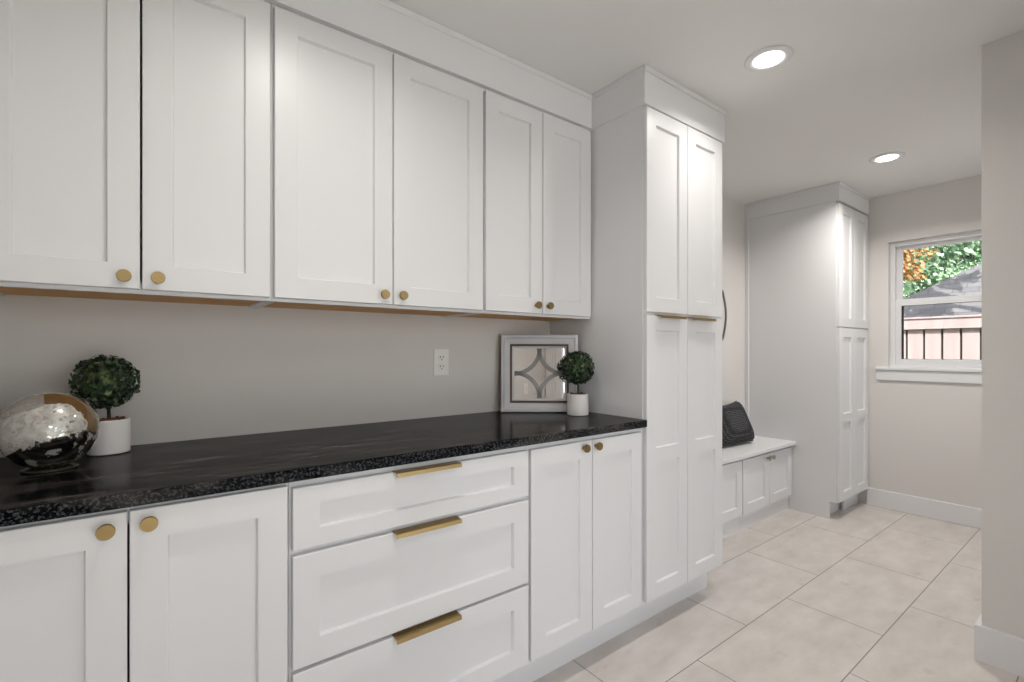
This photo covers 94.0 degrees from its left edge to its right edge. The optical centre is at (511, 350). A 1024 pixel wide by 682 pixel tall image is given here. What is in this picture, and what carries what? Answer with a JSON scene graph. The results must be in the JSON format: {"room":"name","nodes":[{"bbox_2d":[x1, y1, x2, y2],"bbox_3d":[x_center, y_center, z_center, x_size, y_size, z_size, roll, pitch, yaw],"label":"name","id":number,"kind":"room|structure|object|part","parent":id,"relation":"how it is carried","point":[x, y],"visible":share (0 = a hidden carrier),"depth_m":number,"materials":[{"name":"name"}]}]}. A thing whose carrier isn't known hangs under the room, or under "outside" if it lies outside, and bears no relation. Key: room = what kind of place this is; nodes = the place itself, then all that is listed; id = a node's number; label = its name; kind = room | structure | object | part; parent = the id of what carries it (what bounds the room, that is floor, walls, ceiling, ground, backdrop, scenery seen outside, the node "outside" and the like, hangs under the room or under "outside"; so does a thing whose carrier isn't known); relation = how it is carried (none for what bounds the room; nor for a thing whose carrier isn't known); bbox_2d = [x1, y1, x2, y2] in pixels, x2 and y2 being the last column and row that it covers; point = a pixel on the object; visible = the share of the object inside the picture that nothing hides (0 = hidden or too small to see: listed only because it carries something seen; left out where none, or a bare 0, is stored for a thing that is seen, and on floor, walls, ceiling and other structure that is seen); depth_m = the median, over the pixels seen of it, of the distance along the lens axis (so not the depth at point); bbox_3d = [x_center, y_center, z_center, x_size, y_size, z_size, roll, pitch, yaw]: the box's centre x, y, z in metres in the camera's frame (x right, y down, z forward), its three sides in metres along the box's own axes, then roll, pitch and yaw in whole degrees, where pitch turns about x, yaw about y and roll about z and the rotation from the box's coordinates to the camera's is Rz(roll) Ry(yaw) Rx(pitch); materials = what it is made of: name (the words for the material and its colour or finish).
{"room":"mudroom","nodes":[
{"label":"mudroom","id":0,"kind":"room"},
{"bbox_2d":[87,417,130,455],"bbox_3d":[-1.159,0.245,1.374,0.097,0.096,0.097,0,0,-37],"label":"pot","id":1,"kind":"object","parent":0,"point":[114,437],"depth_m":1.35,"materials":[{"name":"white ceramic"}]},
{"bbox_2d":[0,196,764,681],"bbox_3d":[0.501,0.008,2.881,5.149,2.440,0.195,0,0,-37],"label":"wall","id":2,"kind":"structure","parent":0,"point":[207,370],"depth_m":1.72,"materials":[{"name":"beige paint"}]},
{"bbox_2d":[0,0,270,307],"bbox_3d":[-1.058,-0.603,1.361,0.626,0.905,0.340,0,0,-37],"label":"upper cabinet","id":3,"kind":"object","parent":2,"relation":"attached to","point":[135,135],"visible":1,"depth_m":1.25,"materials":[{"name":"white paint"}]},
{"bbox_3d":[-1.096,-0.599,1.161,0.302,0.878,0.019,0,0,-37],"label":"door","id":4,"kind":"part","parent":3,"relation":"part of","materials":[{"name":"white paint"}]},
{"bbox_3d":[-0.988,-0.190,1.216,0.031,0.031,0.025,0,0,-37],"label":"knob","id":5,"kind":"part","parent":3,"relation":"part of","materials":[{"name":"gold metal"}]},
{"bbox_3d":[-0.933,-0.191,1.258,0.031,0.031,0.025,0,0,-37],"label":"knob","id":6,"kind":"part","parent":3,"relation":"part of","materials":[{"name":"gold metal"}]},
{"bbox_3d":[-0.852,-0.599,1.347,0.303,0.878,0.019,0,0,-37],"label":"door","id":7,"kind":"part","parent":3,"relation":"part of","materials":[{"name":"white paint"}]},
{"bbox_2d":[255,4,482,316],"bbox_3d":[-0.502,-0.603,1.783,0.766,0.905,0.340,0,0,-37],"label":"upper cabinet","id":8,"kind":"object","parent":2,"relation":"attached to","point":[377,152],"visible":0.98,"depth_m":1.62,"materials":[{"name":"white paint"}]},
{"bbox_3d":[-0.571,-0.599,1.560,0.376,0.878,0.019,0,0,-37],"label":"door","id":9,"kind":"part","parent":8,"relation":"part of","materials":[{"name":"white paint"}]},
{"bbox_3d":[-0.436,-0.192,1.635,0.031,0.031,0.025,0,0,-37],"label":"knob","id":10,"kind":"part","parent":8,"relation":"part of","materials":[{"name":"gold metal"}]},
{"bbox_3d":[-0.383,-0.193,1.675,0.031,0.031,0.025,0,0,-37],"label":"knob","id":11,"kind":"part","parent":8,"relation":"part of","materials":[{"name":"gold metal"}]},
{"bbox_3d":[-0.269,-0.599,1.789,0.375,0.878,0.019,0,0,-37],"label":"door","id":12,"kind":"part","parent":8,"relation":"part of","materials":[{"name":"white paint"}]},
{"bbox_2d":[434,349,448,375],"bbox_3d":[-0.316,0.053,2.133,0.074,0.119,0.009,0,0,-37],"label":"wall outlet","id":13,"kind":"object","parent":2,"relation":"attached to","point":[441,356],"visible":1,"depth_m":2.13,"materials":[{"name":"white plastic"}]},
{"bbox_2d":[438,355,444,360],"bbox_3d":[-0.314,0.033,2.131,0.032,0.029,0.003,0,0,-37],"label":"receptacle","id":14,"kind":"object","parent":13,"relation":"attached to","point":[440,357],"depth_m":2.13,"materials":[{"name":"grey plastic"}]},
{"bbox_2d":[438,364,444,369],"bbox_3d":[-0.314,0.073,2.131,0.032,0.029,0.003,0,0,-37],"label":"receptacle","id":15,"kind":"object","parent":13,"relation":"attached to","point":[440,366],"depth_m":2.13,"materials":[{"name":"grey plastic"}]},
{"bbox_2d":[452,88,590,321],"bbox_3d":[0.051,-0.603,2.202,0.620,0.905,0.340,0,0,-37],"label":"upper cabinet","id":16,"kind":"object","parent":2,"relation":"attached to","point":[537,163],"visible":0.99,"depth_m":2.06,"materials":[{"name":"white paint"}]},
{"bbox_3d":[0.009,-0.599,2.001,0.298,0.878,0.019,0,0,-37],"label":"door","id":17,"kind":"part","parent":16,"relation":"part of","materials":[{"name":"white paint"}]},
{"bbox_3d":[0.111,-0.195,2.050,0.031,0.031,0.025,0,0,-37],"label":"knob","id":18,"kind":"part","parent":16,"relation":"part of","materials":[{"name":"gold metal"}]},
{"bbox_3d":[0.165,-0.196,2.091,0.031,0.031,0.025,0,0,-37],"label":"knob","id":19,"kind":"part","parent":16,"relation":"part of","materials":[{"name":"gold metal"}]},
{"bbox_3d":[0.250,-0.599,2.183,0.298,0.878,0.019,0,0,-37],"label":"door","id":20,"kind":"part","parent":16,"relation":"part of","materials":[{"name":"white paint"}]},
{"bbox_2d":[567,393,588,415],"bbox_3d":[0.301,0.245,2.181,0.097,0.096,0.097,0,0,-37],"label":"pot","id":21,"kind":"object","parent":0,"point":[577,403],"depth_m":2.14,"materials":[{"name":"white ceramic"}]},
{"bbox_2d":[266,0,1023,214],"bbox_3d":[1.385,-1.262,1.716,5.149,0.100,3.160,0,0,-37],"label":"ceiling","id":22,"kind":"structure","parent":0,"point":[863,80],"depth_m":2.03,"materials":[{"name":"paint"}]},
{"bbox_2d":[264,0,592,129],"bbox_3d":[-0.423,-1.133,1.667,2.006,0.156,0.027,0,0,-37],"label":"trim","id":23,"kind":"structure","parent":22,"relation":"attached to","point":[386,24],"depth_m":1.79,"materials":[{"name":"white paint"}]},
{"bbox_2d":[744,45,793,71],"bbox_3d":[1.064,-1.207,1.981,0.180,0.008,0.180,0,0,-37],"label":"recessed light","id":24,"kind":"object","parent":22,"relation":"in","point":[769,58],"visible":1,"depth_m":1.97,"materials":[{"name":"white paint"}]},
{"bbox_2d":[869,152,904,163],"bbox_3d":[2.352,-1.207,2.996,0.180,0.008,0.180,0,0,-37],"label":"recessed light","id":25,"kind":"object","parent":22,"relation":"in","point":[891,156],"visible":1,"depth_m":2.98,"materials":[{"name":"white paint"}]},
{"bbox_2d":[533,502,1023,681],"bbox_3d":[1.385,1.258,1.716,5.149,0.060,3.160,0,0,-37],"label":"floor","id":26,"kind":"structure","parent":0,"point":[863,592],"depth_m":2.22,"materials":[{"name":"tile"}]},
{"bbox_2d":[0,483,287,681],"bbox_3d":[-0.972,0.777,1.235,0.610,0.902,0.644,0,0,-37],"label":"base cabinet","id":27,"kind":"object","parent":26,"relation":"on","point":[209,573],"visible":0.98,"depth_m":1.02,"materials":[{"name":"white paint"}]},
{"bbox_3d":[-0.919,0.706,0.914,0.284,0.742,0.019,0,0,-37],"label":"door","id":28,"kind":"part","parent":27,"relation":"part of","materials":[{"name":"white paint"}]},
{"bbox_3d":[-0.819,0.364,0.963,0.031,0.031,0.025,0,0,-37],"label":"knob","id":29,"kind":"part","parent":27,"relation":"part of","materials":[{"name":"gold metal"}]},
{"bbox_3d":[-0.764,0.363,1.005,0.031,0.031,0.025,0,0,-37],"label":"knob","id":30,"kind":"part","parent":27,"relation":"part of","materials":[{"name":"gold metal"}]},
{"bbox_3d":[-0.681,0.706,1.095,0.304,0.742,0.019,0,0,-37],"label":"door","id":31,"kind":"part","parent":27,"relation":"part of","materials":[{"name":"white paint"}]},
{"bbox_2d":[288,446,527,681],"bbox_3d":[-0.423,0.777,1.651,0.768,0.902,0.644,0,0,-37],"label":"base cabinet","id":32,"kind":"object","parent":26,"relation":"on","point":[414,572],"visible":0.88,"depth_m":1.39,"materials":[{"name":"white paint"}]},
{"bbox_2d":[0,411,646,526],"bbox_3d":[-0.417,0.310,1.667,2.015,0.032,0.628,0,0,-37],"label":"countertop","id":33,"kind":"structure","parent":32,"relation":"on","point":[145,474],"depth_m":1.32,"materials":[{"name":"black stone"}]},
{"bbox_2d":[0,391,100,473],"bbox_3d":[-1.145,0.197,1.185,0.189,0.192,0.189,0,0,-37],"label":"decorative sphere","id":34,"kind":"object","parent":33,"relation":"on","point":[48,431],"visible":1,"depth_m":1.13,"materials":[{"name":"silver metal"}]},
{"bbox_2d":[68,354,140,455],"bbox_3d":[-1.165,0.152,1.369,0.158,0.282,0.164,0,0,-37],"label":"potted topiary","id":35,"kind":"object","parent":33,"relation":"on","point":[107,382],"visible":0.98,"depth_m":1.34,"materials":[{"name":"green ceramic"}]},
{"bbox_3d":[-1.162,0.147,1.372,0.016,0.114,0.010,0,0,-37],"label":"stem","id":36,"kind":"part","parent":35,"relation":"part of","materials":[{"name":"brown wood"}]},
{"bbox_2d":[501,335,577,411],"bbox_3d":[0.131,0.109,2.284,0.368,0.368,0.056,0,0,1],"label":"framed mirror","id":37,"kind":"object","parent":33,"relation":"on","point":[532,379],"visible":0.97,"depth_m":2.28,"materials":[{"name":"silver metal"}]},
{"bbox_2d":[514,348,564,400],"bbox_3d":[0.131,0.110,2.291,0.262,0.262,0.006,0,-4,1],"label":"mirror glass","id":38,"kind":"object","parent":37,"relation":"attached to","point":[538,376],"depth_m":2.29,"materials":[{"name":"white"}]},
{"bbox_2d":[560,351,594,415],"bbox_3d":[0.300,0.145,2.180,0.162,0.297,0.160,0,0,-37],"label":"potted topiary","id":39,"kind":"object","parent":33,"relation":"on","point":[579,368],"visible":1,"depth_m":2.14,"materials":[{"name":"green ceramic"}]},
{"bbox_3d":[-0.249,0.943,1.423,0.756,0.269,0.019,0,0,-37],"label":"drawer","id":40,"kind":"part","parent":32,"relation":"part of","materials":[{"name":"white paint"}]},
{"bbox_3d":[-0.249,0.422,1.423,0.756,0.156,0.019,0,0,-37],"label":"drawer","id":41,"kind":"part","parent":32,"relation":"part of","materials":[{"name":"white paint"}]},
{"bbox_3d":[-0.246,0.812,1.404,0.209,0.013,0.038,0,0,-37],"label":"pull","id":42,"kind":"part","parent":32,"relation":"part of","materials":[{"name":"gold metal"}]},
{"bbox_3d":[-0.246,0.519,1.404,0.209,0.013,0.038,0,0,-37],"label":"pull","id":43,"kind":"part","parent":32,"relation":"part of","materials":[{"name":"gold metal"}]},
{"bbox_3d":[-0.246,0.348,1.404,0.209,0.013,0.038,0,0,-37],"label":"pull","id":44,"kind":"part","parent":32,"relation":"part of","materials":[{"name":"gold metal"}]},
{"bbox_2d":[514,428,641,681],"bbox_3d":[0.138,0.777,2.077,0.640,0.902,0.644,0,0,-37],"label":"base cabinet","id":45,"kind":"object","parent":26,"relation":"on","point":[584,497],"visible":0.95,"depth_m":1.80,"materials":[{"name":"white paint"}]},
{"bbox_3d":[0.182,0.711,1.750,0.303,0.733,0.019,0,0,-37],"label":"door","id":46,"kind":"part","parent":45,"relation":"part of","materials":[{"name":"white paint"}]},
{"bbox_3d":[0.277,0.367,1.794,0.031,0.031,0.025,0,0,-37],"label":"knob","id":47,"kind":"part","parent":45,"relation":"part of","materials":[{"name":"gold metal"}]},
{"bbox_3d":[0.331,0.367,1.835,0.031,0.031,0.025,0,0,-37],"label":"knob","id":48,"kind":"part","parent":45,"relation":"part of","materials":[{"name":"gold metal"}]},
{"bbox_3d":[0.424,0.711,1.934,0.298,0.733,0.019,0,0,-37],"label":"door","id":49,"kind":"part","parent":45,"relation":"part of","materials":[{"name":"white paint"}]},
{"bbox_2d":[550,106,726,628],"bbox_3d":[0.675,0.086,2.483,0.704,2.283,0.642,0,0,-37],"label":"pantry cabinet","id":50,"kind":"object","parent":26,"relation":"on","point":[653,337],"visible":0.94,"depth_m":2.18,"materials":[{"name":"white paint"}]},
{"bbox_2d":[572,64,726,143],"bbox_3d":[0.637,-1.132,2.467,0.662,0.160,0.628,0,0,-37],"label":"trim","id":51,"kind":"structure","parent":50,"relation":"attached to","point":[644,86],"depth_m":2.17,"materials":[{"name":"white paint"}]},
{"bbox_3d":[0.690,0.463,2.135,0.302,1.229,0.019,0,0,-37],"label":"door","id":52,"kind":"part","parent":50,"relation":"part of","materials":[{"name":"white paint"}]},
{"bbox_3d":[0.690,-0.606,2.135,0.302,0.878,0.019,0,0,-37],"label":"door","id":53,"kind":"part","parent":50,"relation":"part of","materials":[{"name":"white paint"}]},
{"bbox_3d":[0.708,-0.148,2.129,0.186,0.013,0.038,0,0,-37],"label":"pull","id":54,"kind":"part","parent":50,"relation":"part of","materials":[{"name":"gold metal"}]},
{"bbox_3d":[0.903,-0.148,2.277,0.200,0.013,0.038,0,0,-37],"label":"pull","id":55,"kind":"part","parent":50,"relation":"part of","materials":[{"name":"gold metal"}]},
{"bbox_3d":[0.933,0.463,2.320,0.302,1.229,0.019,0,0,-37],"label":"door","id":56,"kind":"part","parent":50,"relation":"part of","materials":[{"name":"white paint"}]},
{"bbox_3d":[0.933,-0.606,2.320,0.302,0.878,0.019,0,0,-37],"label":"door","id":57,"kind":"part","parent":50,"relation":"part of","materials":[{"name":"white paint"}]},
{"bbox_3d":[1.081,-0.182,2.458,0.087,0.271,0.011,0,0,-37],"label":"bow handle","id":58,"kind":"part","parent":50,"relation":"part of","materials":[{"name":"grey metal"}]},
{"bbox_2d":[722,460,741,537],"bbox_3d":[1.108,0.975,3.112,0.867,0.505,0.359,0,0,-37],"label":"base cabinet","id":59,"kind":"object","parent":26,"relation":"on","point":[732,471],"visible":0.29,"depth_m":3.17,"materials":[{"name":"white paint"}]},
{"bbox_2d":[722,436,795,464],"bbox_3d":[1.417,0.710,3.328,1.622,0.025,0.389,0,0,-37],"label":"bench","id":60,"kind":"object","parent":59,"relation":"on","point":[760,445],"visible":0.29,"depth_m":3.43,"materials":[{"name":"white paint"}]},
{"bbox_2d":[722,401,754,446],"bbox_3d":[1.610,0.543,3.561,0.472,0.300,0.231,0,0,-34],"label":"pillow","id":61,"kind":"object","parent":60,"relation":"on","point":[737,427],"visible":0.66,"depth_m":3.48,"materials":[{"name":"black fabric"}]},
{"bbox_2d":[739,447,791,530],"bbox_3d":[1.762,0.975,3.592,0.753,0.505,0.384,0,0,-37],"label":"base cabinet","id":62,"kind":"object","parent":26,"relation":"on","point":[766,477],"visible":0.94,"depth_m":3.44,"materials":[{"name":"white paint"}]},
{"bbox_3d":[1.710,0.931,3.356,0.372,0.372,0.019,0,0,-37],"label":"door","id":63,"kind":"part","parent":62,"relation":"part of","materials":[{"name":"white paint"}]},
{"bbox_3d":[2.007,0.931,3.581,0.365,0.372,0.019,0,0,-37],"label":"door","id":64,"kind":"part","parent":62,"relation":"part of","materials":[{"name":"white paint"}]},
{"bbox_2d":[749,201,867,518],"bbox_3d":[2.395,0.073,3.889,0.611,2.310,0.676,0,0,-37],"label":"pantry cabinet","id":65,"kind":"object","parent":26,"relation":"on","point":[808,266],"visible":0.94,"depth_m":3.62,"materials":[{"name":"white paint"}]},
{"bbox_2d":[745,220,748,417],"bbox_3d":[1.949,-0.193,3.958,0.016,1.778,0.030,0,0,-37],"label":"trim","id":66,"kind":"structure","parent":65,"relation":"attached to","point":[746,221],"depth_m":3.95,"materials":[{"name":"white paint"}]},
{"bbox_2d":[745,181,869,219],"bbox_3d":[2.390,-1.147,3.879,0.630,0.129,0.686,0,0,-37],"label":"trim","id":67,"kind":"structure","parent":65,"relation":"attached to","point":[837,191],"depth_m":3.65,"materials":[{"name":"white paint"}]},
{"bbox_3d":[2.472,0.467,3.535,0.294,1.262,0.019,0,0,-37],"label":"door","id":68,"kind":"part","parent":65,"relation":"part of","materials":[{"name":"white paint"}]},
{"bbox_3d":[2.472,-0.619,3.535,0.294,0.890,0.019,0,0,-37],"label":"door","id":69,"kind":"part","parent":65,"relation":"part of","materials":[{"name":"white paint"}]},
{"bbox_3d":[2.710,0.467,3.716,0.296,1.262,0.019,0,0,-37],"label":"door","id":70,"kind":"part","parent":65,"relation":"part of","materials":[{"name":"white paint"}]},
{"bbox_3d":[2.710,-0.619,3.716,0.296,0.890,0.019,0,0,-37],"label":"door","id":71,"kind":"part","parent":65,"relation":"part of","materials":[{"name":"white paint"}]},
{"bbox_2d":[844,175,981,508],"bbox_3d":[3.359,0.008,3.233,0.130,2.440,2.890,0,0,-37],"label":"wall","id":72,"kind":"structure","parent":0,"point":[925,438],"depth_m":3.57,"materials":[{"name":"beige paint"}]},
{"bbox_2d":[867,487,981,528],"bbox_3d":[3.503,1.159,2.923,0.016,0.138,2.222,0,0,-37],"label":"baseboard","id":73,"kind":"structure","parent":72,"relation":"attached to","point":[919,506],"depth_m":3.51,"materials":[{"name":"white paint"}]},
{"bbox_2d":[875,230,981,383],"bbox_3d":[3.233,-0.304,3.362,0.145,1.068,1.074,0,0,-37],"label":"window","id":74,"kind":"structure","parent":72,"relation":"in","point":[900,369],"depth_m":3.58,"materials":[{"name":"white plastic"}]},
{"bbox_3d":[3.254,-0.145,3.377,0.027,0.490,0.864,0,0,-37],"label":"sash","id":75,"kind":"part","parent":74,"relation":"part of","materials":[{"name":"white plastic"}]},
{"bbox_3d":[3.277,-0.581,3.395,0.025,0.447,0.864,0,0,-37],"label":"sash","id":76,"kind":"part","parent":74,"relation":"part of","materials":[{"name":"glass"}]},
{"bbox_2d":[982,30,1023,638],"bbox_3d":[2.303,0.008,1.423,0.130,2.440,1.283,0,0,-37],"label":"wall","id":77,"kind":"structure","parent":0,"point":[1002,58],"depth_m":1.85,"materials":[{"name":"beige paint"}]},
{"bbox_2d":[974,613,1023,677],"bbox_3d":[2.298,1.159,1.430,0.166,0.138,1.301,0,0,-37],"label":"baseboard","id":78,"kind":"structure","parent":77,"relation":"attached to","point":[995,648],"depth_m":1.84,"materials":[{"name":"white paint"}]},
{"label":"outside","id":79,"kind":"structure","parent":0,"visible":0},
{"bbox_3d":[16.304,1.603,15.509,35.275,0.150,45.000,0,0,-37],"label":"ground","id":80,"kind":"structure","parent":79,"visible":0},
{"bbox_2d":[903,248,937,282],"bbox_3d":[5.331,-0.040,6.704,0.907,3.135,0.904,0,0,-37],"label":"tree","id":81,"kind":"object","parent":80,"relation":"on","point":[909,274],"visible":0.15,"depth_m":6.45,"materials":[{"name":"orange plant"}]},
{"bbox_2d":[903,240,981,298],"bbox_3d":[11.372,-1.503,11.974,3.844,6.062,3.711,0,0,-37],"label":"tree","id":82,"kind":"object","parent":80,"relation":"on","point":[969,252],"visible":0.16,"depth_m":11.51,"materials":[{"name":"green plant"}]},
{"bbox_2d":[904,314,981,359],"bbox_3d":[4.646,0.576,4.828,0.120,1.865,8.076,0,0,-37],"label":"fence","id":83,"kind":"object","parent":80,"relation":"on","point":[960,336],"visible":0.08,"depth_m":4.99,"materials":[{"name":"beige wood"}]},
{"bbox_3d":[4.651,0.635,4.838,0.018,1.745,8.067,0,0,-37],"label":"board panel","id":84,"kind":"part","parent":83,"relation":"part of","materials":[{"name":"pink wood"}]},
{"bbox_3d":[4.651,-0.282,4.784,0.043,0.110,8.000,0,0,-37],"label":"rail","id":85,"kind":"part","parent":83,"relation":"part of","materials":[{"name":"pink wood"}]},
{"bbox_2d":[904,263,981,317],"bbox_3d":[10.664,-0.098,4.508,4.300,3.251,12.290,0,0,-37],"label":"house","id":86,"kind":"structure","parent":80,"relation":"on","point":[968,282],"depth_m":7.50,"materials":[{"name":"grey"}]}
]}

